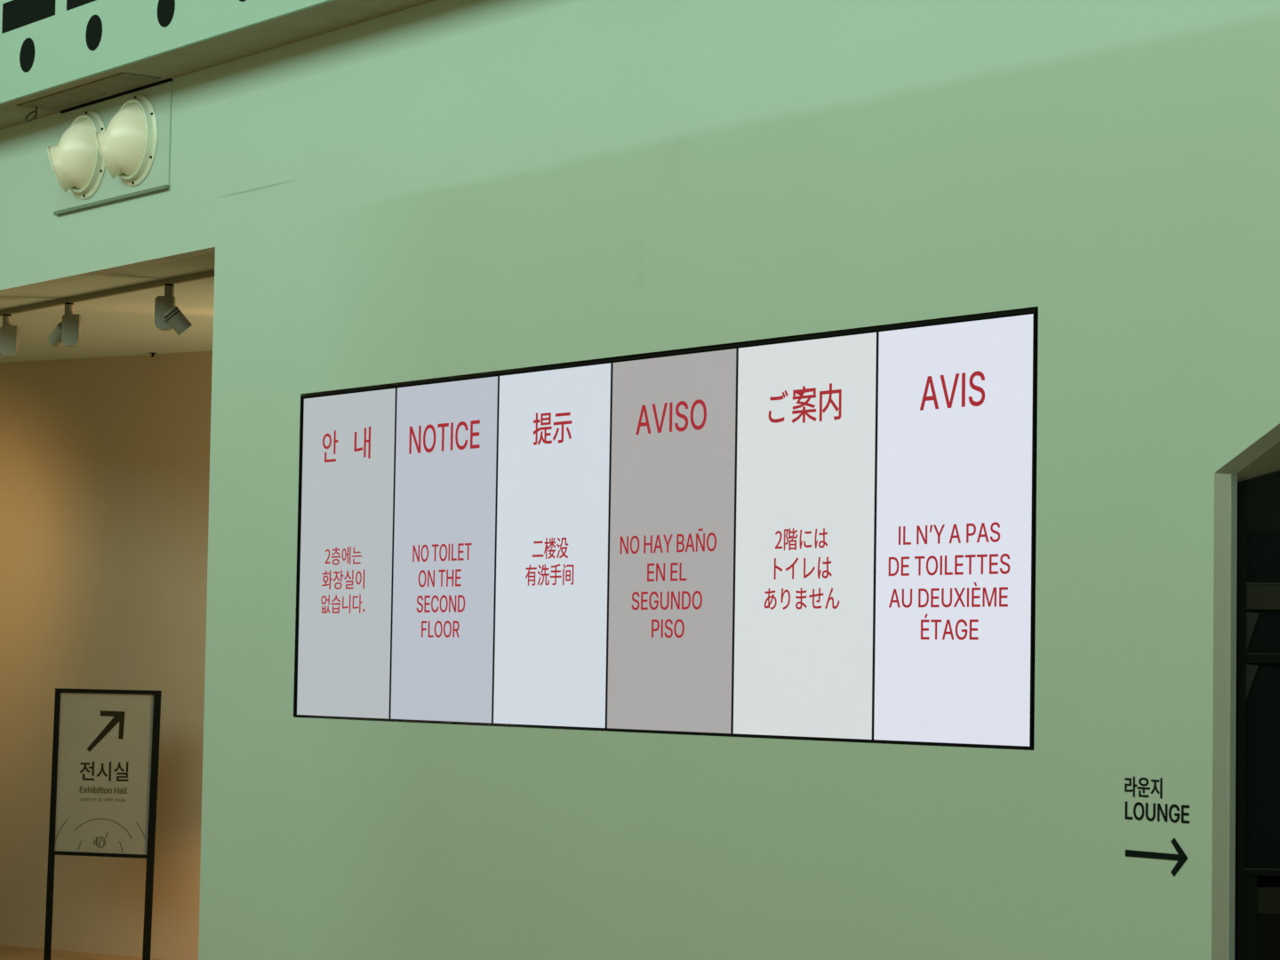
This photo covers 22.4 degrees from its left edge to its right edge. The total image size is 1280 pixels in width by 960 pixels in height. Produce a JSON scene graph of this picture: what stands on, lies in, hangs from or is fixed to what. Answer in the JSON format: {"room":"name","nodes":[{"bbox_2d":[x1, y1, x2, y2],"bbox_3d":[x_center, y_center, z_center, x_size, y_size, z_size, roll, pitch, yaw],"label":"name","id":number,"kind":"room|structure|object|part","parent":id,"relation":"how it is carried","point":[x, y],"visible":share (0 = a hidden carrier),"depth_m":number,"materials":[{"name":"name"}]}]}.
{"room":"museum lobby","nodes":[
{"label":"museum lobby","id":0,"kind":"room"},
{"bbox_2d":[0,944,165,959],"bbox_3d":[-1.273,2.215,10.399,16.000,0.050,21.000,3,-4,-35],"label":"floor","id":1,"kind":"structure","parent":0,"point":[6,952],"depth_m":17.44,"materials":[{"name":"brown wood"}]},
{"bbox_2d":[43,688,161,959],"bbox_3d":[-2.809,1.816,16.894,0.576,1.443,0.030,1,-3,0],"label":"sign stand","id":2,"kind":"object","parent":1,"relation":"on","point":[106,742],"visible":1,"depth_m":16.91,"materials":[{"name":"black metal"}]},
{"bbox_3d":[-3.072,1.812,16.894,0.050,1.443,0.030,1,-3,0],"label":"post","id":3,"kind":"part","parent":2,"relation":"part of","materials":[{"name":"black metal"}]},
{"bbox_3d":[-2.807,1.958,16.887,0.525,0.031,0.028,1,-3,0],"label":"rail","id":4,"kind":"part","parent":2,"relation":"part of","materials":[{"name":"black metal"}]},
{"bbox_2d":[54,692,153,854],"bbox_3d":[-2.805,1.535,16.912,0.519,0.851,0.006,1,-3,0],"label":"poster","id":5,"kind":"object","parent":2,"relation":"on","point":[104,741],"depth_m":16.91,"materials":[{"name":"beige paper"}]},
{"bbox_3d":[-2.786,1.108,16.935,0.554,0.024,0.029,1,-3,0],"label":"rail","id":6,"kind":"part","parent":2,"relation":"part of","materials":[{"name":"black metal"}]},
{"bbox_3d":[-2.552,1.822,16.894,0.064,1.440,0.030,1,-3,0],"label":"post","id":7,"kind":"part","parent":2,"relation":"part of","materials":[{"name":"black metal"}]},
{"bbox_2d":[0,252,215,362],"bbox_3d":[1.597,-0.850,14.445,6.920,0.100,18.000,3,-4,-35],"label":"ceiling","id":8,"kind":"structure","parent":0,"point":[119,324],"depth_m":15.63,"materials":[{"name":"paint"}]},
{"bbox_2d":[0,270,214,316],"bbox_3d":[-1.938,-0.873,13.943,0.028,0.024,5.700,3,-4,-35],"label":"track","id":9,"kind":"object","parent":8,"relation":"attached to","point":[207,274],"visible":0.2,"depth_m":14.54,"materials":[{"name":"black metal"}]},
{"bbox_2d":[0,314,19,357],"bbox_3d":[-3.053,-0.685,15.478,0.185,0.210,0.089,-1,-4,32],"label":"track spotlight","id":10,"kind":"object","parent":9,"relation":"attached to","point":[9,333],"visible":1,"depth_m":15.43,"materials":[{"name":"grey metal"}]},
{"bbox_2d":[48,302,80,347],"bbox_3d":[-2.658,-0.715,14.932,0.186,0.201,0.092,-2,-4,38],"label":"track spotlight","id":11,"kind":"object","parent":9,"relation":"attached to","point":[68,332],"visible":1,"depth_m":14.88,"materials":[{"name":"grey metal"}]},
{"bbox_2d":[154,283,191,335],"bbox_3d":[-2.028,-0.741,14.056,0.168,0.230,0.135,1,-3,0],"label":"track spotlight","id":12,"kind":"object","parent":9,"relation":"attached to","point":[168,316],"visible":1,"depth_m":14.07,"materials":[{"name":"grey metal"}]},
{"bbox_2d":[0,0,1279,959],"bbox_3d":[-1.249,-0.940,12.408,0.080,6.520,18.000,3,-4,-35],"label":"wall","id":13,"kind":"structure","parent":0,"point":[437,189],"depth_m":10.10,"materials":[{"name":"green paint"}]},
{"bbox_2d":[24,106,37,122],"bbox_3d":[-2.652,-1.593,14.080,0.028,0.070,0.108,3,-4,-35],"label":"ceiling hook","id":14,"kind":"object","parent":13,"relation":"attached to","point":[36,111],"visible":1,"depth_m":14.06,"materials":[{"name":"metal"}]},
{"bbox_2d":[47,110,105,199],"bbox_3d":[-2.451,-1.408,13.900,0.168,0.386,0.386,3,-4,-35],"label":"air nozzle","id":15,"kind":"object","parent":13,"relation":"attached to","point":[77,164],"visible":0.91,"depth_m":13.85,"materials":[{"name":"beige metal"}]},
{"bbox_2d":[16,72,160,111],"bbox_3d":[-2.342,-1.642,13.689,0.175,0.006,1.020,3,-4,-35],"label":"hatch","id":16,"kind":"object","parent":13,"relation":"attached to","point":[122,81],"visible":1,"depth_m":13.65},
{"bbox_2d":[53,184,169,215],"bbox_3d":[-2.256,-1.188,13.750,0.022,0.016,1.059,3,-4,-35],"label":"trim","id":17,"kind":"structure","parent":13,"relation":"attached to","point":[164,187],"depth_m":13.71,"materials":[{"name":"metal"}]},
{"bbox_2d":[56,80,172,210],"bbox_3d":[-2.247,-1.412,13.767,0.008,0.432,1.059,3,-4,-35],"label":"mounting plate","id":18,"kind":"object","parent":13,"relation":"attached to","point":[160,95],"visible":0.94,"depth_m":13.62,"materials":[{"name":"green metal"}]},
{"bbox_2d":[60,78,172,112],"bbox_3d":[-2.238,-1.634,13.767,0.014,0.010,1.033,3,-4,-35],"label":"trim","id":19,"kind":"structure","parent":13,"relation":"attached to","point":[168,79],"depth_m":13.73,"materials":[{"name":"black metal"}]},
{"bbox_2d":[95,94,158,185],"bbox_3d":[-2.181,-1.430,13.525,0.168,0.386,0.386,3,-4,-35],"label":"air nozzle","id":20,"kind":"object","parent":13,"relation":"attached to","point":[127,148],"visible":1,"depth_m":13.47,"materials":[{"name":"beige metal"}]},
{"bbox_2d":[0,0,334,104],"bbox_3d":[-1.491,-2.712,12.317,0.023,2.000,18.000,3,-4,-35],"label":"beam","id":21,"kind":"structure","parent":13,"relation":"attached to","point":[45,44],"depth_m":13.25,"materials":[{"name":"paint"}]},
{"bbox_2d":[0,0,435,129],"bbox_3d":[-1.383,-1.732,12.349,0.280,0.050,18.000,3,-4,-35],"label":"trim","id":22,"kind":"structure","parent":13,"relation":"attached to","point":[336,14],"depth_m":12.59,"materials":[{"name":"green paint"}]},
{"bbox_2d":[296,387,396,719],"bbox_3d":[-1.079,0.279,12.053,0.050,1.210,0.683,3,-4,-35],"label":"display","id":23,"kind":"object","parent":13,"relation":"attached to","point":[345,612],"visible":1,"depth_m":12.03,"materials":[{"name":"white plastic"}]},
{"bbox_2d":[389,375,498,724],"bbox_3d":[-0.680,0.254,11.498,0.050,1.210,0.683,3,-4,-35],"label":"display","id":24,"kind":"object","parent":13,"relation":"attached to","point":[446,440],"visible":1,"depth_m":11.48,"materials":[{"name":"white plastic"}]},
{"bbox_2d":[492,361,611,728],"bbox_3d":[-0.282,0.228,10.942,0.050,1.210,0.683,3,-4,-35],"label":"display","id":25,"kind":"object","parent":13,"relation":"attached to","point":[554,447],"visible":1,"depth_m":10.92,"materials":[{"name":"white plastic"}]},
{"bbox_2d":[293,308,1038,749],"bbox_3d":[-0.097,0.212,10.656,0.030,1.226,4.123,3,-4,-35],"label":"frame","id":26,"kind":"object","parent":13,"relation":"attached to","point":[1035,311],"visible":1,"depth_m":9.67,"materials":[{"name":"black metal"}]},
{"bbox_2d":[606,347,736,734],"bbox_3d":[0.116,0.202,10.387,0.050,1.210,0.683,3,-4,-35],"label":"display","id":27,"kind":"object","parent":13,"relation":"attached to","point":[673,458],"visible":1,"depth_m":10.36,"materials":[{"name":"grey plastic"}]},
{"bbox_2d":[731,330,877,740],"bbox_3d":[0.515,0.177,9.831,0.050,1.210,0.683,3,-4,-35],"label":"display","id":28,"kind":"object","parent":13,"relation":"attached to","point":[804,600],"visible":1,"depth_m":9.81,"materials":[{"name":"white plastic"}]},
{"bbox_2d":[872,312,1033,747],"bbox_3d":[0.913,0.151,9.276,0.050,1.210,0.683,3,-4,-35],"label":"display","id":29,"kind":"object","parent":13,"relation":"attached to","point":[952,609],"visible":1,"depth_m":9.25,"materials":[{"name":"white plastic"}]},
{"bbox_2d":[1124,776,1189,876],"bbox_3d":[1.364,0.914,8.533,0.002,0.256,0.239,3,-4,-35],"label":"wall sign","id":30,"kind":"object","parent":13,"relation":"attached to","point":[1180,857],"visible":1,"depth_m":8.53,"materials":[{"name":"black paint"}]},
{"bbox_2d":[1228,473,1237,959],"bbox_3d":[1.538,1.050,8.403,0.020,2.134,0.005,3,-4,-35],"label":"trim","id":31,"kind":"structure","parent":13,"relation":"attached to","point":[1234,477],"depth_m":8.42,"materials":[{"name":"grey metal"}]},
{"bbox_2d":[1234,470,1279,959],"bbox_3d":[2.134,0.900,8.460,1.150,2.460,0.041,1,-3,0],"label":"doorway","id":32,"kind":"structure","parent":13,"relation":"in","point":[1257,937],"depth_m":8.47,"materials":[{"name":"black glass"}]},
{"bbox_3d":[1.588,1.517,8.424,0.035,0.967,0.024,1,-3,0],"label":"frame","id":33,"kind":"part","parent":32,"relation":"part of","materials":[{"name":"black metal"}]},
{"bbox_3d":[2.113,1.035,8.452,1.069,0.015,0.036,1,-3,0],"label":"rail","id":34,"kind":"part","parent":32,"relation":"part of","materials":[{"name":"black metal"}]},
{"bbox_3d":[2.123,0.358,8.491,1.069,1.339,0.006,1,-3,0],"label":"glass pane","id":35,"kind":"part","parent":32,"relation":"part of","materials":[{"name":"black glass"}]},
{"bbox_3d":[2.122,0.478,8.484,1.069,0.023,0.036,1,-3,0],"label":"rail","id":36,"kind":"part","parent":32,"relation":"part of","materials":[{"name":"black metal"}]},
{"bbox_3d":[2.124,0.317,8.493,1.069,0.064,0.036,1,-3,0],"label":"bronze rail","id":37,"kind":"part","parent":32,"relation":"part of","materials":[{"name":"brown metal"}]},
{"bbox_3d":[2.122,1.576,8.421,1.034,0.865,0.012,1,-3,0],"label":"panel","id":38,"kind":"part","parent":32,"relation":"part of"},
{"bbox_3d":[2.129,1.107,8.448,1.034,0.069,0.012,1,-3,0],"label":"panel","id":39,"kind":"part","parent":32,"relation":"part of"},
{"bbox_2d":[1236,441,1279,482],"bbox_3d":[2.610,-0.530,7.921,1.020,1.256,2.649,3,-4,-35],"label":"trim","id":40,"kind":"structure","parent":13,"relation":"attached to","point":[1268,462],"depth_m":8.46,"materials":[{"name":"paint"}]}
]}

